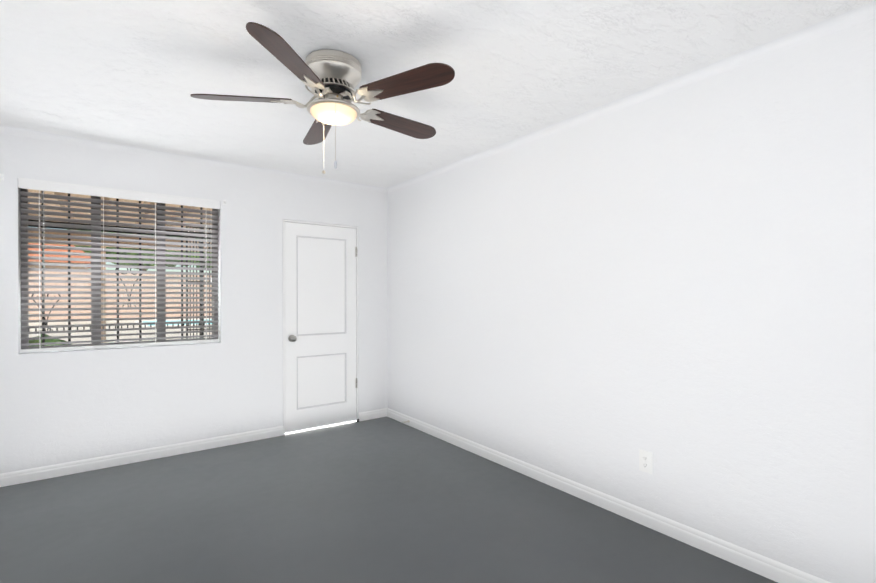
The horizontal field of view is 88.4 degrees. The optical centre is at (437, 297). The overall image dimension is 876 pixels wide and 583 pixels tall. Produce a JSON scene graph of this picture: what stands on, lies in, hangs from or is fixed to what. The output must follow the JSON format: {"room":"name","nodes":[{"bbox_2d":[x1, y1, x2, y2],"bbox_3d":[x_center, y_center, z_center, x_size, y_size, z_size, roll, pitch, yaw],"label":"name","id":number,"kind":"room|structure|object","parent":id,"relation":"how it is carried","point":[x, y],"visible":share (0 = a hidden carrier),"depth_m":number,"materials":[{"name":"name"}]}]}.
{"room":"empty room","nodes":[
{"label":"empty room","id":0,"kind":"room"},
{"bbox_2d":[0,133,387,473],"bbox_3d":[-1.906,0.058,3.967,3.244,2.440,0.200,0,0,-37],"label":"wall","id":1,"kind":"structure","parent":0,"point":[60,406],"depth_m":3.71,"materials":[{"name":"paint"}]},
{"bbox_2d":[20,188,217,348],"bbox_3d":[-2.458,-0.220,3.594,1.279,1.217,0.050,0,0,-37],"label":"window","id":2,"kind":"structure","parent":1,"relation":"in","point":[99,311],"depth_m":3.49,"materials":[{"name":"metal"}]},
{"bbox_2d":[18,177,219,352],"bbox_3d":[-2.396,-0.224,3.510,1.274,1.208,0.083,0,0,-37],"label":"window blinds","id":3,"kind":"object","parent":2,"relation":"attached to","point":[44,185],"visible":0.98,"depth_m":3.45,"materials":[{"name":"grey plastic"}]},
{"bbox_2d":[28,191,211,345],"bbox_3d":[-2.521,-0.221,3.678,1.378,1.296,0.016,0,0,-37],"label":"security bars","id":4,"kind":"object","parent":1,"relation":"attached to","point":[69,306],"depth_m":3.63,"materials":[{"name":"black metal"}]},
{"bbox_2d":[0,426,282,486],"bbox_3d":[-2.279,1.236,3.561,2.096,0.088,0.014,0,0,-37],"label":"baseboard","id":5,"kind":"structure","parent":1,"relation":"attached to","point":[56,470],"depth_m":3.48,"materials":[{"name":"white paint"}]},
{"bbox_2d":[283,219,358,434],"bbox_3d":[-1.171,0.273,4.473,0.768,2.005,0.264,0,0,-37],"label":"door","id":6,"kind":"structure","parent":1,"relation":"in","point":[320,325],"depth_m":4.42,"materials":[{"name":"white paint"}]},
{"bbox_2d":[359,408,387,420],"bbox_3d":[-0.691,1.231,4.739,0.310,0.088,0.014,0,0,-37],"label":"baseboard","id":7,"kind":"structure","parent":1,"relation":"attached to","point":[373,414],"depth_m":4.74,"materials":[{"name":"white paint"}]},
{"bbox_2d":[0,417,777,582],"bbox_3d":[-0.412,1.361,1.959,3.644,0.150,5.215,0,0,-37],"label":"floor","id":8,"kind":"structure","parent":0,"point":[384,500],"depth_m":2.55,"materials":[{"name":"paint"}]},
{"bbox_2d":[0,0,875,187],"bbox_3d":[-0.412,-1.229,1.948,3.644,0.150,5.215,0,0,-37],"label":"ceiling","id":9,"kind":"structure","parent":0,"point":[135,73],"depth_m":2.22,"materials":[{"name":"white paint"}]},
{"bbox_2d":[190,22,454,173],"bbox_3d":[-0.495,-0.879,2.262,1.245,0.552,1.263,0,0,-37],"label":"ceiling fan","id":10,"kind":"object","parent":9,"relation":"hanging from","point":[331,78],"visible":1,"depth_m":2.12,"materials":[{"name":"brown wood"}]},
{"bbox_2d":[0,1,875,193],"bbox_3d":[-0.412,-1.131,1.948,3.244,0.045,4.815,0,0,-37],"label":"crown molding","id":11,"kind":"structure","parent":9,"relation":"attached to","point":[858,15],"depth_m":2.94,"materials":[{"name":"paint"}]},
{"bbox_2d":[387,18,875,582],"bbox_3d":[0.971,0.062,2.979,0.200,2.440,5.215,0,0,-37],"label":"wall","id":12,"kind":"structure","parent":0,"point":[681,284],"depth_m":2.37,"materials":[{"name":"paint"}]},
{"bbox_2d":[388,408,830,582],"bbox_3d":[0.885,1.238,2.921,0.014,0.088,4.815,0,0,-37],"label":"baseboard","id":13,"kind":"structure","parent":12,"relation":"attached to","point":[768,568],"depth_m":2.56,"materials":[{"name":"white paint"}]},
{"bbox_2d":[639,449,651,473],"bbox_3d":[1.169,0.924,2.539,0.010,0.120,0.074,0,0,-37],"label":"electrical outlet","id":14,"kind":"object","parent":12,"relation":"attached to","point":[645,461],"visible":1,"depth_m":2.54,"materials":[{"name":"white plastic"}]},
{"label":"outside","id":15,"kind":"structure","parent":0,"visible":0},
{"bbox_2d":[29,318,211,343],"bbox_3d":[-20.305,1.224,31.279,85.000,0.120,65.585,0,0,-37],"label":"ground","id":16,"kind":"structure","parent":15,"point":[107,327],"depth_m":16.36,"materials":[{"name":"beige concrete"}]},
{"bbox_2d":[29,334,67,346],"bbox_3d":[-5.838,0.846,6.023,1.679,1.024,1.241,0,0,-37],"label":"shrub","id":17,"kind":"object","parent":16,"relation":"on","point":[37,341],"depth_m":6.30,"materials":[{"name":"green plant"}]},
{"bbox_2d":[28,243,90,268],"bbox_3d":[-29.561,-1.543,33.168,6.400,5.400,8.100,0,0,-37],"label":"building","id":18,"kind":"structure","parent":16,"relation":"on","point":[55,261],"depth_m":31.61,"materials":[{"name":"orange"}]},
{"bbox_2d":[28,271,211,319],"bbox_3d":[-14.076,-0.128,27.075,70.000,2.620,0.310,0,0,-37],"label":"wall","id":19,"kind":"structure","parent":16,"relation":"on","point":[107,300],"depth_m":24.38,"materials":[{"name":"beige paint"}]},
{"bbox_2d":[28,189,211,342],"bbox_3d":[-2.784,-0.034,6.834,12.012,2.600,5.449,0,0,-37],"label":"patio cover","id":20,"kind":"object","parent":16,"relation":"on","point":[88,235],"depth_m":6.94,"materials":[{"name":"beige wood"}]},
{"bbox_2d":[67,229,188,270],"bbox_3d":[-19.217,-3.045,29.278,7.978,8.446,6.602,0,0,-37],"label":"tree","id":21,"kind":"object","parent":16,"relation":"on","point":[144,259],"depth_m":27.96,"materials":[{"name":"green plant"}]},
{"bbox_2d":[135,319,211,326],"bbox_3d":[-11.906,1.249,22.310,5.000,0.126,4.800,0,0,-37],"label":"pool","id":22,"kind":"object","parent":16,"relation":"in","point":[173,321],"depth_m":22.45,"materials":[{"name":"blue liquid"}]},
{"bbox_2d":[183,251,211,267],"bbox_3d":[-14.356,-2.750,31.712,7.639,7.835,6.290,0,0,-37],"label":"tree","id":23,"kind":"object","parent":16,"relation":"on","point":[197,257],"depth_m":29.23,"materials":[{"name":"green plant"}]},
{"bbox_2d":[186,226,212,337],"bbox_3d":[-3.506,0.099,6.640,0.364,2.335,0.024,0,0,-37],"label":"trellis","id":24,"kind":"object","parent":16,"relation":"on","point":[187,329],"depth_m":6.61,"materials":[{"name":"black wood"}]}
]}

